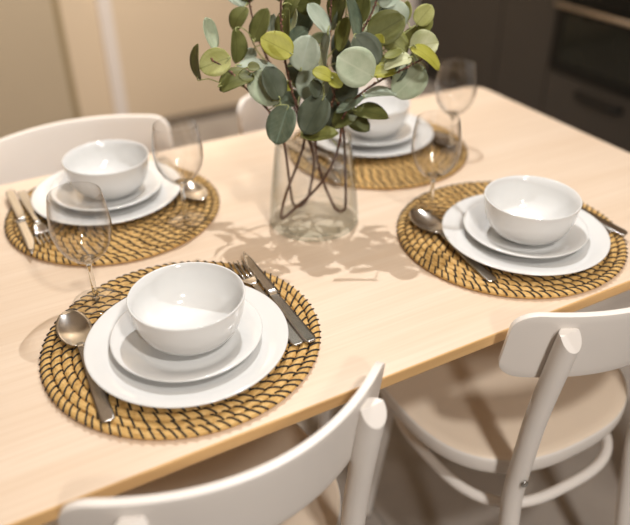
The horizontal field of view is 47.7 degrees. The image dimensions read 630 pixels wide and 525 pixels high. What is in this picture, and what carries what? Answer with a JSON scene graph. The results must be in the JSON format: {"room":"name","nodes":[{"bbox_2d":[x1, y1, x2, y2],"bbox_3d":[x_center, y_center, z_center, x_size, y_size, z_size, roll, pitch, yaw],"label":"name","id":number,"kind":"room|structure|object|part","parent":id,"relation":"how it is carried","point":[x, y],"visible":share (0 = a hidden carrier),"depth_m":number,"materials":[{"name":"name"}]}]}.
{"room":"dining room","nodes":[
{"label":"dining room","id":0,"kind":"room"},
{"bbox_2d":[58,0,423,117],"bbox_3d":[-1.089,-1.660,2.770,5.150,2.500,0.100,-17,36,-23],"label":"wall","id":1,"kind":"structure","parent":0,"point":[156,39],"depth_m":3.36,"materials":[{"name":"beige paint"}]},
{"bbox_2d":[0,0,74,138],"bbox_3d":[-1.525,-1.335,2.604,0.920,2.060,0.035,-17,36,-23],"label":"door","id":2,"kind":"structure","parent":1,"relation":"in","point":[34,89],"depth_m":3.09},
{"bbox_2d":[51,0,80,118],"bbox_3d":[-1.113,-1.634,2.693,0.032,2.460,0.015,-17,36,-23],"label":"trim","id":3,"kind":"structure","parent":1,"relation":"attached to","point":[55,3],"depth_m":3.15,"materials":[{"name":"beige wood"}]},
{"bbox_2d":[95,0,127,114],"bbox_3d":[-0.932,-1.685,2.768,0.058,2.460,0.030,-17,36,-23],"label":"trim","id":4,"kind":"structure","parent":1,"relation":"attached to","point":[104,9],"depth_m":3.24,"materials":[{"name":"paint"}]},
{"bbox_2d":[163,77,391,125],"bbox_3d":[-0.271,-0.839,3.752,1.868,0.040,0.010,-17,36,-23],"label":"baseboard","id":5,"kind":"structure","parent":1,"relation":"attached to","point":[179,119],"depth_m":3.61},
{"bbox_2d":[404,0,417,53],"bbox_3d":[0.513,-2.122,3.424,0.070,2.460,0.030,-17,36,-23],"label":"trim","id":6,"kind":"structure","parent":1,"relation":"attached to","point":[413,3],"depth_m":3.91,"materials":[{"name":"paint"}]},
{"bbox_2d":[170,81,629,524],"bbox_3d":[0.297,0.777,1.341,5.150,0.060,5.850,-17,36,-23],"label":"floor","id":7,"kind":"structure","parent":0,"point":[409,491],"depth_m":1.68,"materials":[{"name":"beige wood"}]},
{"bbox_2d":[0,114,173,184],"bbox_3d":[-0.403,0.156,1.519,0.428,0.805,0.495,-17,36,-23],"label":"dining chair","id":8,"kind":"object","parent":7,"relation":"on","point":[40,151],"visible":0.21,"depth_m":1.48,"materials":[{"name":"white paint"}]},
{"bbox_2d":[43,361,386,524],"bbox_3d":[-0.163,0.434,1.087,0.428,0.805,0.495,-20,38,-27],"label":"dining chair","id":9,"kind":"object","parent":7,"relation":"on","point":[285,476],"visible":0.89,"depth_m":0.78,"materials":[{"name":"white paint"}]},
{"bbox_3d":[-0.175,0.577,0.885,0.040,0.784,0.099,-12,35,-17],"label":"leg","id":10,"kind":"part","parent":9,"relation":"part of","materials":[{"name":"white paint"}]},
{"bbox_3d":[-0.186,0.366,1.085,0.428,0.036,0.410,-20,38,-27],"label":"seat","id":11,"kind":"part","parent":9,"relation":"part of","materials":[{"name":"white paint"}]},
{"bbox_3d":[0.069,0.489,1.018,0.099,0.784,0.040,28,42,36],"label":"leg","id":12,"kind":"part","parent":9,"relation":"part of","materials":[{"name":"white paint"}]},
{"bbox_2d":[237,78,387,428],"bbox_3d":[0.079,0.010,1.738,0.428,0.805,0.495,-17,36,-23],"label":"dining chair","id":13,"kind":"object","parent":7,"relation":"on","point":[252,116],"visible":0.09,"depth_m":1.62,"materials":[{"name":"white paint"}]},
{"bbox_3d":[-0.012,-0.366,1.687,0.396,0.117,0.098,-17,36,-23],"label":"backrest","id":14,"kind":"part","parent":13,"relation":"part of","materials":[{"name":"white paint"}]},
{"bbox_3d":[0.027,0.282,1.639,0.029,0.453,0.070,15,36,23],"label":"leg","id":15,"kind":"part","parent":13,"relation":"part of","materials":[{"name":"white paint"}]},
{"bbox_2d":[0,87,629,524],"bbox_3d":[-0.002,0.233,1.450,1.400,0.740,0.814,-17,36,-23],"label":"dining table","id":16,"kind":"object","parent":7,"relation":"on","point":[372,302],"visible":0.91,"depth_m":1.07,"materials":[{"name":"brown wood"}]},
{"bbox_2d":[4,167,219,265],"bbox_3d":[-0.357,-0.097,1.272,0.374,0.010,0.374,-17,36,-24],"label":"placemat","id":17,"kind":"object","parent":16,"relation":"on","point":[150,235],"visible":0.4,"depth_m":1.19,"materials":[{"name":"beige wicker"}]},
{"bbox_2d":[5,190,34,253],"bbox_3d":[-0.504,-0.073,1.222,0.018,0.006,0.247,-17,36,-23],"label":"knife","id":18,"kind":"object","parent":17,"relation":"on","point":[11,195],"visible":1,"depth_m":1.22,"materials":[{"name":"metal"}]},
{"bbox_3d":[-0.533,-0.103,1.269,0.018,0.006,0.122,-17,37,-24],"label":"handle","id":19,"kind":"part","parent":18,"relation":"part of","materials":[{"name":"metal"}]},
{"bbox_3d":[-0.475,-0.045,1.177,0.016,0.001,0.126,-17,37,-24],"label":"blade","id":20,"kind":"part","parent":18,"relation":"part of","materials":[{"name":"metal"}]},
{"bbox_2d":[17,190,53,244],"bbox_3d":[-0.486,-0.082,1.232,0.025,0.011,0.220,-18,37,-24],"label":"fork","id":21,"kind":"object","parent":17,"relation":"on","point":[40,228],"visible":0.97,"depth_m":1.21,"materials":[{"name":"metal"}]},
{"bbox_3d":[-0.505,-0.100,1.258,0.018,0.011,0.146,-18,37,-24],"label":"handle","id":22,"kind":"part","parent":21,"relation":"part of","materials":[{"name":"metal"}]},
{"bbox_2d":[31,160,179,225],"bbox_3d":[-0.374,-0.126,1.292,0.264,0.019,0.264,-17,36,-23],"label":"dinner plate","id":23,"kind":"object","parent":17,"relation":"on","point":[167,191],"visible":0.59,"depth_m":1.24,"materials":[{"name":"white ceramic"}]},
{"bbox_2d":[50,165,161,210],"bbox_3d":[-0.374,-0.132,1.287,0.196,0.021,0.196,-17,36,-23],"label":"plate","id":24,"kind":"object","parent":23,"relation":"on","point":[62,191],"visible":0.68,"depth_m":1.26,"materials":[{"name":"white ceramic"}]},
{"bbox_2d":[62,139,148,199],"bbox_3d":[-0.367,-0.158,1.270,0.148,0.069,0.148,-17,36,-23],"label":"bowl","id":25,"kind":"object","parent":24,"relation":"on","point":[118,167],"visible":0.98,"depth_m":1.28,"materials":[{"name":"white ceramic"}]},
{"bbox_2d":[152,116,204,228],"bbox_3d":[-0.222,-0.147,1.179,0.082,0.174,0.082,-17,36,-23],"label":"wine glass","id":26,"kind":"object","parent":17,"relation":"on","point":[181,182],"visible":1,"depth_m":1.19,"materials":[{"name":"clear glass"}]},
{"bbox_2d":[152,116,202,184],"bbox_3d":[-0.223,-0.177,1.159,0.082,0.103,0.082,-17,36,-23],"label":"bowl","id":27,"kind":"object","parent":26,"relation":"on","point":[182,181],"depth_m":1.17,"materials":[{"name":"clear glass"}]},
{"bbox_3d":[-0.222,-0.106,1.205,0.021,0.070,0.021,-17,36,-23],"label":"stem","id":28,"kind":"part","parent":26,"relation":"part of","materials":[{"name":"clear glass"}]},
{"bbox_2d":[158,157,207,199],"bbox_3d":[-0.255,-0.161,1.350,0.046,0.012,0.227,-17,36,-24],"label":"spoon","id":29,"kind":"object","parent":17,"relation":"on","point":[194,190],"visible":0.77,"depth_m":1.31,"materials":[{"name":"metal"}]},
{"bbox_3d":[-0.274,-0.180,1.379,0.018,0.011,0.148,-17,36,-24],"label":"handle","id":30,"kind":"part","parent":29,"relation":"part of","materials":[{"name":"metal"}]},
{"bbox_2d":[180,181,207,199],"bbox_3d":[-0.220,-0.128,1.296,0.046,0.010,0.083,-17,36,-24],"label":"bowl","id":31,"kind":"object","parent":29,"relation":"on","point":[194,190],"depth_m":1.30,"materials":[{"name":"metal"}]},
{"bbox_2d":[38,260,320,439],"bbox_3d":[-0.178,0.100,0.965,0.374,0.010,0.374,-9,34,-13],"label":"placemat","id":32,"kind":"object","parent":16,"relation":"on","point":[63,376],"visible":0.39,"depth_m":0.87,"materials":[{"name":"beige wicker"}]},
{"bbox_2d":[46,182,120,314],"bbox_3d":[-0.315,-0.017,0.980,0.082,0.174,0.082,-17,36,-23],"label":"wine glass","id":33,"kind":"object","parent":32,"relation":"on","point":[87,259],"visible":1,"depth_m":0.99,"materials":[{"name":"clear glass"}]},
{"bbox_2d":[46,182,111,263],"bbox_3d":[-0.315,-0.047,0.961,0.082,0.103,0.082,-17,36,-23],"label":"bowl","id":34,"kind":"object","parent":33,"relation":"on","point":[89,258],"depth_m":0.97,"materials":[{"name":"clear glass"}]},
{"bbox_3d":[-0.315,0.023,1.006,0.021,0.070,0.021,-17,36,-23],"label":"stem","id":35,"kind":"part","parent":33,"relation":"part of","materials":[{"name":"clear glass"}]},
{"bbox_2d":[55,309,114,422],"bbox_3d":[-0.291,0.125,0.907,0.046,0.012,0.227,-16,36,-23],"label":"spoon","id":36,"kind":"object","parent":32,"relation":"on","point":[72,327],"visible":0.99,"depth_m":0.94,"materials":[{"name":"metal"}]},
{"bbox_2d":[55,309,91,346],"bbox_3d":[-0.325,0.090,0.961,0.046,0.010,0.083,-16,36,-23],"label":"bowl","id":37,"kind":"object","parent":36,"relation":"on","point":[72,327],"depth_m":0.97,"materials":[{"name":"metal"}]},
{"bbox_3d":[-0.273,0.144,0.878,0.018,0.011,0.148,-16,36,-23],"label":"handle","id":38,"kind":"part","parent":36,"relation":"part of","materials":[{"name":"metal"}]},
{"bbox_2d":[83,285,288,407],"bbox_3d":[-0.166,0.103,0.935,0.264,0.019,0.264,-17,36,-23],"label":"dinner plate","id":39,"kind":"object","parent":32,"relation":"on","point":[100,364],"visible":0.53,"depth_m":0.88,"materials":[{"name":"white ceramic"}]},
{"bbox_2d":[110,299,262,381],"bbox_3d":[-0.166,0.096,0.931,0.196,0.021,0.196,-17,36,-23],"label":"plate","id":40,"kind":"object","parent":39,"relation":"on","point":[128,348],"visible":0.58,"depth_m":0.90,"materials":[{"name":"white ceramic"}]},
{"bbox_2d":[126,262,244,355],"bbox_3d":[-0.162,0.068,0.918,0.148,0.069,0.148,-17,36,-23],"label":"bowl","id":41,"kind":"object","parent":40,"relation":"on","point":[186,308],"visible":1,"depth_m":0.95,"materials":[{"name":"white ceramic"}]},
{"bbox_2d":[229,259,302,345],"bbox_3d":[-0.072,0.052,1.018,0.025,0.011,0.220,-16,36,-23],"label":"fork","id":42,"kind":"object","parent":32,"relation":"on","point":[294,339],"visible":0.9,"depth_m":1.03,"materials":[{"name":"metal"}]},
{"bbox_3d":[-0.055,0.070,0.991,0.018,0.011,0.146,-16,36,-23],"label":"handle","id":43,"kind":"part","parent":42,"relation":"part of","materials":[{"name":"metal"}]},
{"bbox_2d":[243,252,315,343],"bbox_3d":[-0.060,0.044,1.034,0.018,0.006,0.247,-16,36,-22],"label":"knife","id":44,"kind":"object","parent":32,"relation":"on","point":[305,333],"visible":0.99,"depth_m":1.01,"materials":[{"name":"metal"}]},
{"bbox_3d":[-0.087,0.015,1.079,0.016,0.001,0.126,-16,36,-23],"label":"blade","id":45,"kind":"part","parent":44,"relation":"part of","materials":[{"name":"metal"}]},
{"bbox_3d":[-0.033,0.075,0.987,0.018,0.006,0.122,-16,36,-23],"label":"handle","id":46,"kind":"part","parent":44,"relation":"part of","materials":[{"name":"metal"}]},
{"bbox_2d":[270,123,357,240],"bbox_3d":[-0.002,-0.139,1.196,0.153,0.157,0.153,-17,36,-23],"label":"glass vase","id":47,"kind":"object","parent":16,"relation":"on","point":[350,140],"visible":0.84,"depth_m":1.19,"materials":[{"name":"clear glass"}]},
{"bbox_2d":[190,0,342,207],"bbox_3d":[-0.064,-0.247,1.083,0.209,0.449,0.159,-17,36,-23],"label":"branch","id":48,"kind":"object","parent":47,"relation":"in","point":[268,86],"visible":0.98,"depth_m":1.05,"materials":[{"name":"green plant"}]},
{"bbox_3d":[-0.071,-0.247,1.102,0.163,0.429,0.052,-21,38,-29],"label":"stem","id":49,"kind":"part","parent":48,"relation":"part of","materials":[{"name":"brown plant"}]},
{"bbox_2d":[229,0,439,219],"bbox_3d":[0.010,-0.237,1.120,0.353,0.392,0.119,11,35,17],"label":"branch","id":50,"kind":"object","parent":47,"relation":"in","point":[356,66],"visible":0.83,"depth_m":1.08,"materials":[{"name":"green plant"}]},
{"bbox_2d":[307,0,433,212],"bbox_3d":[0.076,-0.279,1.117,0.200,0.462,0.136,6,33,10],"label":"branch","id":51,"kind":"object","parent":47,"relation":"in","point":[375,24],"visible":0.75,"depth_m":1.07,"materials":[{"name":"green plant"}]},
{"bbox_3d":[0.052,-0.261,1.135,0.108,0.411,0.038,4,33,7],"label":"stem","id":52,"kind":"part","parent":51,"relation":"part of","materials":[{"name":"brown plant"}]},
{"bbox_2d":[287,121,467,188],"bbox_3d":[0.129,-0.239,1.485,0.374,0.010,0.374,-9,34,-13],"label":"placemat","id":53,"kind":"object","parent":16,"relation":"on","point":[398,171],"visible":0.38,"depth_m":1.41,"materials":[{"name":"beige wicker"}]},
{"bbox_2d":[285,138,339,183],"bbox_3d":[-0.009,-0.207,1.421,0.018,0.006,0.247,-16,36,-23],"label":"knife","id":54,"kind":"object","parent":53,"relation":"on","point":[289,142],"visible":0.66,"depth_m":1.42,"materials":[{"name":"metal"}]},
{"bbox_3d":[-0.037,-0.237,1.468,0.018,0.006,0.122,-17,36,-24],"label":"handle","id":55,"kind":"part","parent":54,"relation":"part of","materials":[{"name":"metal"}]},
{"bbox_3d":[0.020,-0.178,1.376,0.016,0.001,0.126,-17,36,-24],"label":"blade","id":56,"kind":"part","parent":54,"relation":"part of","materials":[{"name":"metal"}]},
{"bbox_2d":[294,137,356,176],"bbox_3d":[0.016,-0.215,1.430,0.025,0.011,0.220,-17,36,-24],"label":"fork","id":57,"kind":"object","parent":53,"relation":"on","point":[337,165],"visible":0.73,"depth_m":1.40,"materials":[{"name":"metal"}]},
{"bbox_3d":[-0.002,-0.233,1.457,0.018,0.011,0.146,-17,36,-24],"label":"handle","id":58,"kind":"part","parent":57,"relation":"part of","materials":[{"name":"metal"}]},
{"bbox_2d":[314,113,433,156],"bbox_3d":[0.117,-0.272,1.510,0.264,0.019,0.264,-17,36,-23],"label":"dinner plate","id":59,"kind":"object","parent":53,"relation":"on","point":[424,134],"visible":0.44,"depth_m":1.46,"materials":[{"name":"white ceramic"}]},
{"bbox_2d":[333,117,417,146],"bbox_3d":[0.117,-0.278,1.505,0.196,0.021,0.196,-17,36,-23],"label":"plate","id":60,"kind":"object","parent":59,"relation":"on","point":[405,133],"visible":0.43,"depth_m":1.48,"materials":[{"name":"white ceramic"}]},
{"bbox_2d":[346,89,410,138],"bbox_3d":[0.122,-0.303,1.487,0.148,0.069,0.148,-17,36,-23],"label":"bowl","id":61,"kind":"object","parent":60,"relation":"on","point":[397,109],"visible":0.54,"depth_m":1.45,"materials":[{"name":"white ceramic"}]},
{"bbox_2d":[432,131,456,145],"bbox_3d":[0.236,-0.290,1.542,0.046,0.012,0.227,-15,35,-21],"label":"spoon","id":62,"kind":"object","parent":53,"relation":"on","point":[442,138],"visible":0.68,"depth_m":1.49,"materials":[{"name":"metal"}]},
{"bbox_2d":[433,58,477,152],"bbox_3d":[0.278,-0.312,1.427,0.082,0.174,0.082,-17,36,-23],"label":"wine glass","id":63,"kind":"object","parent":53,"relation":"on","point":[451,114],"visible":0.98,"depth_m":1.44,"materials":[{"name":"clear glass"}]},
{"bbox_3d":[0.279,-0.272,1.453,0.021,0.070,0.021,-17,36,-23],"label":"stem","id":64,"kind":"part","parent":63,"relation":"part of","materials":[{"name":"clear glass"}]},
{"bbox_2d":[435,58,477,115],"bbox_3d":[0.278,-0.342,1.407,0.082,0.103,0.082,-17,36,-23],"label":"bowl","id":65,"kind":"object","parent":63,"relation":"on","point":[455,113],"depth_m":1.42,"materials":[{"name":"clear glass"}]},
{"bbox_2d":[396,181,627,298],"bbox_3d":[0.323,-0.050,1.190,0.374,0.010,0.374,-5,33,-6],"label":"placemat","id":66,"kind":"object","parent":16,"relation":"on","point":[431,251],"visible":0.41,"depth_m":1.10,"materials":[{"name":"beige wicker"}]},
{"bbox_2d":[411,111,461,212],"bbox_3d":[0.199,-0.158,1.190,0.082,0.174,0.082,-17,36,-23],"label":"wine glass","id":67,"kind":"object","parent":66,"relation":"on","point":[433,176],"visible":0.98,"depth_m":1.20,"materials":[{"name":"clear glass"}]},
{"bbox_3d":[0.199,-0.117,1.216,0.021,0.070,0.021,-17,36,-23],"label":"stem","id":68,"kind":"part","parent":67,"relation":"part of","materials":[{"name":"clear glass"}]},
{"bbox_2d":[411,111,461,179],"bbox_3d":[0.199,-0.188,1.171,0.082,0.103,0.082,-17,36,-23],"label":"bowl","id":69,"kind":"object","parent":67,"relation":"on","point":[433,176],"depth_m":1.18,"materials":[{"name":"clear glass"}]},
{"bbox_2d":[409,208,496,281],"bbox_3d":[0.217,-0.032,1.143,0.046,0.012,0.227,-15,36,-21],"label":"spoon","id":70,"kind":"object","parent":66,"relation":"on","point":[427,221],"visible":0.98,"depth_m":1.18,"materials":[{"name":"metal"}]},
{"bbox_2d":[409,208,442,232],"bbox_3d":[0.187,-0.068,1.197,0.046,0.010,0.083,-15,35,-21],"label":"bowl","id":71,"kind":"object","parent":70,"relation":"on","point":[427,221],"depth_m":1.20,"materials":[{"name":"metal"}]},
{"bbox_3d":[0.234,-0.013,1.113,0.018,0.011,0.148,-15,35,-21],"label":"handle","id":72,"kind":"part","parent":70,"relation":"part of","materials":[{"name":"metal"}]},
{"bbox_2d":[442,194,610,275],"bbox_3d":[0.339,-0.046,1.158,0.264,0.019,0.264,-17,36,-23],"label":"dinner plate","id":73,"kind":"object","parent":66,"relation":"on","point":[597,247],"visible":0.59,"depth_m":1.11,"materials":[{"name":"white ceramic"}]},
{"bbox_2d":[463,200,588,257],"bbox_3d":[0.339,-0.052,1.153,0.196,0.021,0.196,-17,36,-23],"label":"plate","id":74,"kind":"object","parent":73,"relation":"on","point":[475,221],"visible":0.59,"depth_m":1.12,"materials":[{"name":"white ceramic"}]},
{"bbox_2d":[484,175,581,245],"bbox_3d":[0.340,-0.075,1.132,0.148,0.069,0.148,-17,36,-23],"label":"bowl","id":75,"kind":"object","parent":74,"relation":"on","point":[522,209],"visible":1,"depth_m":1.15,"materials":[{"name":"white ceramic"}]},
{"bbox_2d":[581,207,627,236],"bbox_3d":[0.449,-0.105,1.257,0.018,0.006,0.247,-17,36,-23],"label":"knife","id":76,"kind":"object","parent":66,"relation":"on","point":[617,230],"visible":0.28,"depth_m":1.19,"materials":[{"name":"metal"}]},
{"bbox_2d":[603,225,612,233],"bbox_3d":[0.428,-0.102,1.250,0.025,0.011,0.220,-19,37,-26],"label":"fork","id":77,"kind":"object","parent":66,"relation":"on","point":[609,231],"visible":0.05,"depth_m":1.18,"materials":[{"name":"metal"}]},
{"bbox_2d":[420,0,504,91],"bbox_3d":[1.000,-1.340,3.753,0.630,0.860,0.650,-17,36,-23],"label":"base cabinet","id":78,"kind":"object","parent":7,"relation":"on","point":[465,29],"visible":0.35,"depth_m":3.62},
{"bbox_2d":[366,307,629,524],"bbox_3d":[0.357,0.277,1.322,0.428,0.805,0.495,-17,36,-23],"label":"dining chair","id":79,"kind":"object","parent":7,"relation":"on","point":[540,396],"visible":0.91,"depth_m":1.19,"materials":[{"name":"white paint"}]},
{"bbox_3d":[0.136,0.381,1.485,0.070,0.453,0.029,3,33,5],"label":"leg","id":80,"kind":"part","parent":79,"relation":"part of","materials":[{"name":"white paint"}]},
{"bbox_3d":[0.336,0.208,1.322,0.428,0.036,0.410,-17,36,-23],"label":"seat","id":81,"kind":"part","parent":79,"relation":"part of","materials":[{"name":"white paint"}]},
{"bbox_3d":[0.325,0.419,1.122,0.040,0.784,0.099,-9,34,-14],"label":"leg","id":82,"kind":"part","parent":79,"relation":"part of","materials":[{"name":"white paint"}]},
{"bbox_3d":[0.443,0.076,0.999,0.396,0.117,0.098,-17,36,-23],"label":"backrest","id":83,"kind":"part","parent":79,"relation":"part of","materials":[{"name":"white paint"}]},
{"bbox_3d":[0.581,0.342,1.238,0.040,0.784,0.099,-25,40,-33],"label":"leg","id":84,"kind":"part","parent":79,"relation":"part of","materials":[{"name":"white paint"}]},
{"bbox_2d":[493,0,560,112],"bbox_3d":[1.236,-1.105,3.388,0.630,0.860,0.331,-17,36,-23],"label":"base cabinet","id":85,"kind":"object","parent":7,"relation":"on","point":[528,28],"visible":0.48,"depth_m":3.28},
{"bbox_2d":[541,69,629,152],"bbox_3d":[1.449,-0.872,3.025,0.670,0.860,0.624,-17,36,-23],"label":"drawer front","id":86,"kind":"object","parent":7,"relation":"on","point":[602,114],"visible":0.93,"depth_m":3.04,"materials":[{"name":"black wood"}]},
{"bbox_2d":[549,0,629,98],"bbox_3d":[1.419,-1.008,2.919,0.634,0.507,0.596,-17,36,-23],"label":"oven","id":87,"kind":"object","parent":86,"relation":"in","point":[591,44],"visible":1,"depth_m":2.91,"materials":[{"name":"black glass"}]},
{"bbox_3d":[1.159,-0.954,2.784,0.042,0.019,0.570,-17,36,-23],"label":"handle","id":88,"kind":"part","parent":87,"relation":"part of","materials":[{"name":"metal"}]},
{"bbox_3d":[1.190,-1.079,2.725,0.030,0.169,0.594,-17,36,-23],"label":"control panel","id":89,"kind":"part","parent":87,"relation":"part of","materials":[{"name":"black"}]},
{"bbox_3d":[1.173,-0.666,2.978,0.039,0.023,0.257,-17,36,-23],"label":"drawer handle","id":90,"kind":"part","parent":86,"relation":"part of","materials":[{"name":"black metal"}]}
]}

